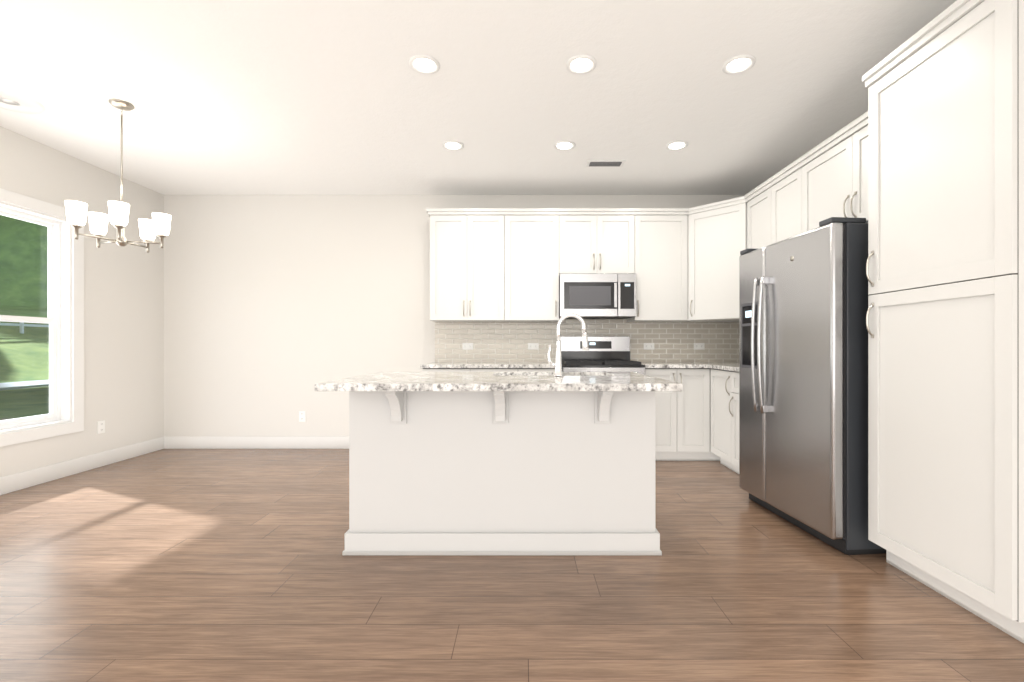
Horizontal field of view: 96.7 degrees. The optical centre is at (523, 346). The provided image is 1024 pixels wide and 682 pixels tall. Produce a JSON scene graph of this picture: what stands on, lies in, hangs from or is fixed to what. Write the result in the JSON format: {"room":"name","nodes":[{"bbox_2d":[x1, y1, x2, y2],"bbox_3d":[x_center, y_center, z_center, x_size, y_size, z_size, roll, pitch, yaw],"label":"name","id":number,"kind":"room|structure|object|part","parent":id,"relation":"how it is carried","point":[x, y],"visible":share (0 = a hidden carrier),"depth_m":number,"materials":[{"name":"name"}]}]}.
{"room":"kitchen","nodes":[
{"label":"kitchen","id":0,"kind":"room"},
{"bbox_2d":[0,126,163,476],"bbox_3d":[-3.945,-0.265,0.850,0.150,2.730,8.100,0,0,0],"label":"wall","id":1,"kind":"structure","parent":0,"point":[124,342],"depth_m":4.24,"materials":[{"name":"white paint"}]},
{"bbox_2d":[0,188,83,446],"bbox_3d":[-3.935,-0.212,2.950,0.166,1.905,2.080,0,0,0],"label":"window","id":2,"kind":"structure","parent":1,"relation":"in","point":[64,320],"depth_m":3.86,"materials":[{"name":"white wood"}]},
{"bbox_2d":[0,437,163,494],"bbox_3d":[-3.862,1.035,0.850,0.017,0.130,8.100,0,0,0],"label":"baseboard","id":3,"kind":"structure","parent":1,"relation":"attached to","point":[24,479],"depth_m":3.91,"materials":[{"name":"white wood"}]},
{"bbox_2d":[97,420,104,433],"bbox_3d":[-3.866,0.740,4.170,0.008,0.115,0.072,0,0,0],"label":"electrical outlet plate","id":4,"kind":"object","parent":1,"relation":"attached to","point":[100,424],"depth_m":4.16,"materials":[{"name":"white plastic"}]},
{"bbox_2d":[164,195,743,435],"bbox_3d":[-0.745,-0.265,4.975,6.550,2.730,0.150,0,0,0],"label":"wall","id":5,"kind":"structure","parent":0,"point":[277,308],"depth_m":4.90,"materials":[{"name":"white paint"}]},
{"bbox_2d":[164,436,348,448],"bbox_3d":[-2.396,1.035,4.893,2.888,0.130,0.014,0,0,0],"label":"baseboard","id":6,"kind":"structure","parent":5,"relation":"attached to","point":[170,442],"depth_m":4.89,"materials":[{"name":"white wood"}]},
{"bbox_2d":[299,411,305,421],"bbox_3d":[-2.377,0.754,4.896,0.072,0.115,0.008,0,0,0],"label":"electrical outlet plate","id":7,"kind":"object","parent":5,"relation":"attached to","point":[302,414],"depth_m":4.89,"materials":[{"name":"white plastic"}]},
{"bbox_2d":[462,343,472,349],"bbox_3d":[-0.596,0.000,4.884,0.115,0.072,0.008,0,0,0],"label":"electrical outlet plate","id":8,"kind":"object","parent":5,"relation":"attached to","point":[465,346],"depth_m":4.88,"materials":[{"name":"white plastic"}]},
{"bbox_2d":[427,212,509,321],"bbox_3d":[-0.535,-0.805,4.735,0.811,1.090,0.325,0,0,0],"label":"upper cabinet","id":9,"kind":"object","parent":5,"relation":"attached to","point":[503,264],"depth_m":4.58,"materials":[{"name":"white paint"}]},
{"bbox_2d":[528,343,538,349],"bbox_3d":[0.108,0.000,4.884,0.115,0.072,0.008,0,0,0],"label":"electrical outlet plate","id":10,"kind":"object","parent":5,"relation":"attached to","point":[531,346],"depth_m":4.88,"materials":[{"name":"white plastic"}]},
{"bbox_2d":[510,212,565,321],"bbox_3d":[0.086,-0.805,4.735,0.670,1.090,0.325,0,0,0],"label":"upper cabinet","id":11,"kind":"object","parent":5,"relation":"attached to","point":[537,239],"depth_m":4.58,"materials":[{"name":"white paint"}]},
{"bbox_2d":[566,212,625,273],"bbox_3d":[0.740,-1.040,4.735,0.760,0.620,0.325,0,0,0],"label":"upper cabinet","id":12,"kind":"object","parent":5,"relation":"attached to","point":[595,241],"depth_m":4.58,"materials":[{"name":"white paint"}]},
{"bbox_2d":[559,274,635,318],"bbox_3d":[0.740,-0.506,4.676,0.754,0.428,0.417,0,0,0],"label":"over-the-range microwave","id":13,"kind":"object","parent":12,"relation":"attached to","point":[598,296],"visible":0.96,"depth_m":4.50,"materials":[{"name":"grey metal"}]},
{"bbox_2d":[644,343,653,349],"bbox_3d":[1.350,0.000,4.884,0.115,0.072,0.008,0,0,0],"label":"electrical outlet plate","id":14,"kind":"object","parent":5,"relation":"attached to","point":[647,346],"depth_m":4.88,"materials":[{"name":"white plastic"}]},
{"bbox_2d":[626,208,693,321],"bbox_3d":[1.386,-0.805,4.709,0.652,1.090,0.377,0,0,0],"label":"upper cabinet","id":15,"kind":"object","parent":5,"relation":"attached to","point":[653,235],"depth_m":4.58,"materials":[{"name":"white paint"}]},
{"bbox_2d":[694,343,704,349],"bbox_3d":[1.888,0.000,4.884,0.115,0.072,0.008,0,0,0],"label":"electrical outlet plate","id":16,"kind":"object","parent":5,"relation":"attached to","point":[697,346],"depth_m":4.88,"materials":[{"name":"white plastic"}]},
{"bbox_2d":[682,197,741,321],"bbox_3d":[1.985,-0.805,4.505,0.784,1.090,0.785,0,0,0],"label":"upper cabinet","id":17,"kind":"object","parent":5,"relation":"attached to","point":[711,233],"depth_m":4.41,"materials":[{"name":"white paint"}]},
{"bbox_2d":[0,0,956,194],"bbox_3d":[-0.745,-1.680,0.850,6.550,0.100,8.400,0,0,0],"label":"ceiling","id":18,"kind":"structure","parent":0,"point":[282,97],"depth_m":2.89,"materials":[{"name":"white paint"}]},
{"bbox_2d":[65,99,170,252],"bbox_3d":[-2.702,-1.151,3.079,0.528,0.957,0.512,0,0,0],"label":"chandelier","id":19,"kind":"object","parent":18,"relation":"hanging from","point":[121,240],"depth_m":3.06,"materials":[{"name":"white glass"}]},
{"bbox_3d":[-2.702,-0.837,3.079,0.528,0.138,0.512,0,0,0],"label":"chandelier shade","id":20,"kind":"part","parent":19,"relation":"part of","materials":[{"name":"white glass"}]},
{"bbox_2d":[409,55,439,73],"bbox_3d":[-0.570,-1.624,2.630,0.176,0.010,0.176,0,0,0],"label":"recessed light","id":21,"kind":"object","parent":18,"relation":"in","point":[424,64],"visible":1,"depth_m":2.63,"materials":[{"name":"white plastic"}]},
{"bbox_2d":[442,140,463,150],"bbox_3d":[-0.570,-1.624,3.690,0.176,0.010,0.176,0,0,0],"label":"recessed light","id":22,"kind":"object","parent":18,"relation":"in","point":[452,145],"visible":1,"depth_m":3.69,"materials":[{"name":"white plastic"}]},
{"bbox_2d":[554,140,574,150],"bbox_3d":[0.335,-1.624,3.690,0.176,0.010,0.176,0,0,0],"label":"recessed light","id":23,"kind":"object","parent":18,"relation":"in","point":[565,145],"visible":1,"depth_m":3.69,"materials":[{"name":"white plastic"}]},
{"bbox_2d":[566,55,596,73],"bbox_3d":[0.335,-1.624,2.630,0.176,0.010,0.176,0,0,0],"label":"recessed light","id":24,"kind":"object","parent":18,"relation":"in","point":[581,64],"visible":1,"depth_m":2.63,"materials":[{"name":"white plastic"}]},
{"bbox_2d":[586,160,624,166],"bbox_3d":[0.730,-1.625,4.050,0.330,0.010,0.130,0,0,0],"label":"ceiling vent","id":25,"kind":"object","parent":18,"relation":"in","point":[605,163],"visible":0.98,"depth_m":4.04,"materials":[{"name":"white metal"}]},
{"bbox_2d":[665,140,687,150],"bbox_3d":[1.245,-1.624,3.690,0.176,0.010,0.176,0,0,0],"label":"recessed light","id":26,"kind":"object","parent":18,"relation":"in","point":[676,145],"visible":1,"depth_m":3.69,"materials":[{"name":"white plastic"}]},
{"bbox_2d":[722,55,755,73],"bbox_3d":[1.245,-1.624,2.630,0.176,0.010,0.176,0,0,0],"label":"recessed light","id":27,"kind":"object","parent":18,"relation":"in","point":[738,64],"visible":1,"depth_m":2.63,"materials":[{"name":"white plastic"}]},
{"bbox_2d":[0,449,1023,681],"bbox_3d":[-0.745,1.150,0.850,6.550,0.100,8.400,0,0,0],"label":"floor","id":28,"kind":"structure","parent":0,"point":[198,565],"depth_m":1.99,"materials":[{"name":"brown wood"}]},
{"bbox_2d":[420,367,475,371],"bbox_3d":[-0.695,0.652,4.587,0.510,0.894,0.620,0,0,0],"label":"base cabinet","id":29,"kind":"object","parent":28,"relation":"on","point":[425,369],"depth_m":4.28,"materials":[{"name":"white paint"}]},
{"bbox_2d":[420,363,550,366],"bbox_3d":[-0.302,0.188,4.575,1.327,0.036,0.645,0,0,0],"label":"countertop","id":30,"kind":"structure","parent":29,"relation":"on","point":[427,364],"depth_m":4.25,"materials":[{"name":"stone"}]},
{"bbox_2d":[476,367,523,371],"bbox_3d":[-0.275,0.652,4.587,0.570,0.894,0.620,0,0,0],"label":"base cabinet","id":31,"kind":"object","parent":28,"relation":"on","point":[478,369],"depth_m":4.28,"materials":[{"name":"white paint"}]},
{"bbox_2d":[342,392,661,554],"bbox_3d":[-0.111,0.653,2.643,1.679,0.895,0.774,0,0,0],"label":"kitchen island","id":32,"kind":"object","parent":28,"relation":"on","point":[494,463],"depth_m":2.42,"materials":[{"name":"white paint"}]},
{"bbox_2d":[315,372,682,391],"bbox_3d":[-0.112,0.188,2.562,1.679,0.035,0.974,0,0,0],"label":"island countertop","id":33,"kind":"structure","parent":32,"relation":"on","point":[379,381],"depth_m":2.14,"materials":[{"name":"stone"}]},
{"bbox_2d":[548,313,588,376],"bbox_3d":[0.254,-0.010,2.575,0.233,0.358,0.058,0,0,0],"label":"faucet","id":34,"kind":"object","parent":33,"relation":"on","point":[557,365],"visible":1,"depth_m":2.56,"materials":[{"name":"silver metal"}]},
{"bbox_2d":[524,367,554,371],"bbox_3d":[0.127,0.652,4.587,0.475,0.894,0.620,0,0,0],"label":"base cabinet","id":35,"kind":"object","parent":28,"relation":"on","point":[526,369],"depth_m":4.28,"materials":[{"name":"white paint"}]},
{"bbox_2d":[561,336,644,374],"bbox_3d":[0.750,0.497,4.508,0.760,1.205,0.728,0,0,0],"label":"range","id":36,"kind":"object","parent":28,"relation":"on","point":[607,354],"visible":0.33,"depth_m":4.79,"materials":[{"name":"grey metal"}]},
{"bbox_2d":[645,367,703,460],"bbox_3d":[1.756,0.652,4.556,1.242,0.894,0.682,0,0,0],"label":"base cabinet","id":37,"kind":"object","parent":28,"relation":"on","point":[697,418],"depth_m":4.29,"materials":[{"name":"white paint"}]},
{"bbox_2d":[641,363,707,366],"bbox_3d":[1.758,0.188,4.575,1.239,0.036,0.645,0,0,0],"label":"countertop","id":38,"kind":"structure","parent":37,"relation":"on","point":[646,364],"depth_m":4.26,"materials":[{"name":"stone"}]},
{"bbox_2d":[704,367,738,473],"bbox_3d":[2.036,0.652,3.832,0.682,0.894,0.930,0,0,0],"label":"base cabinet","id":39,"kind":"object","parent":28,"relation":"on","point":[721,385],"depth_m":4.06,"materials":[{"name":"white paint"}]},
{"bbox_2d":[708,363,738,370],"bbox_3d":[2.054,0.188,3.808,0.645,0.036,0.886,0,0,0],"label":"countertop","id":40,"kind":"structure","parent":39,"relation":"on","point":[731,366],"depth_m":4.04,"materials":[{"name":"stone"}]},
{"bbox_2d":[739,217,885,554],"bbox_3d":[1.922,0.209,2.857,0.822,1.782,0.900,0,0,-5],"label":"fridge","id":41,"kind":"object","parent":28,"relation":"on","point":[803,390],"visible":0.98,"depth_m":2.56,"materials":[{"name":"grey metal"}]},
{"bbox_2d":[862,0,1023,642],"bbox_3d":[2.050,-0.139,1.962,0.655,2.478,0.719,0,0,0],"label":"pantry","id":42,"kind":"object","parent":28,"relation":"on","point":[945,310],"visible":1,"depth_m":1.88,"materials":[{"name":"white paint"}]},
{"bbox_2d":[744,111,867,195],"bbox_3d":[2.455,-0.265,0.850,0.150,2.730,8.100,0,0,0],"label":"wall","id":43,"kind":"structure","parent":0,"point":[810,150],"depth_m":3.75,"materials":[{"name":"white paint"}]},
{"bbox_2d":[742,156,805,249],"bbox_3d":[2.188,-0.805,3.762,0.376,1.090,0.941,0,0,0],"label":"upper cabinet","id":44,"kind":"object","parent":43,"relation":"attached to","point":[774,211],"depth_m":3.69,"materials":[{"name":"white paint"}]},
{"bbox_2d":[806,116,867,231],"bbox_3d":[2.214,-1.050,2.838,0.325,0.600,1.028,0,0,0],"label":"upper cabinet","id":45,"kind":"object","parent":43,"relation":"attached to","point":[836,174],"depth_m":2.96,"materials":[{"name":"white paint"}]},
{"label":"outside","id":46,"kind":"structure","parent":0,"visible":0},
{"bbox_2d":[0,321,48,420],"bbox_3d":[-41.450,-8.088,25.000,74.840,19.536,130.000,0,0,0],"label":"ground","id":47,"kind":"structure","parent":46,"point":[24,380],"depth_m":21.17,"materials":[{"name":"green plant"}]},
{"bbox_2d":[0,215,47,317],"bbox_3d":[-38.732,-15.396,33.458,57.124,34.405,77.206,0,0,0],"label":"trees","id":48,"kind":"object","parent":47,"relation":"on","point":[15,288],"depth_m":12.96,"materials":[{"name":"green plant"}]},
{"bbox_2d":[0,322,48,333],"bbox_3d":[-28.870,-1.255,20.200,0.120,1.550,50.520,0,0,0],"label":"fence","id":49,"kind":"object","parent":47,"relation":"on","point":[22,324],"depth_m":26.18,"materials":[{"name":"white wood"}]}
]}

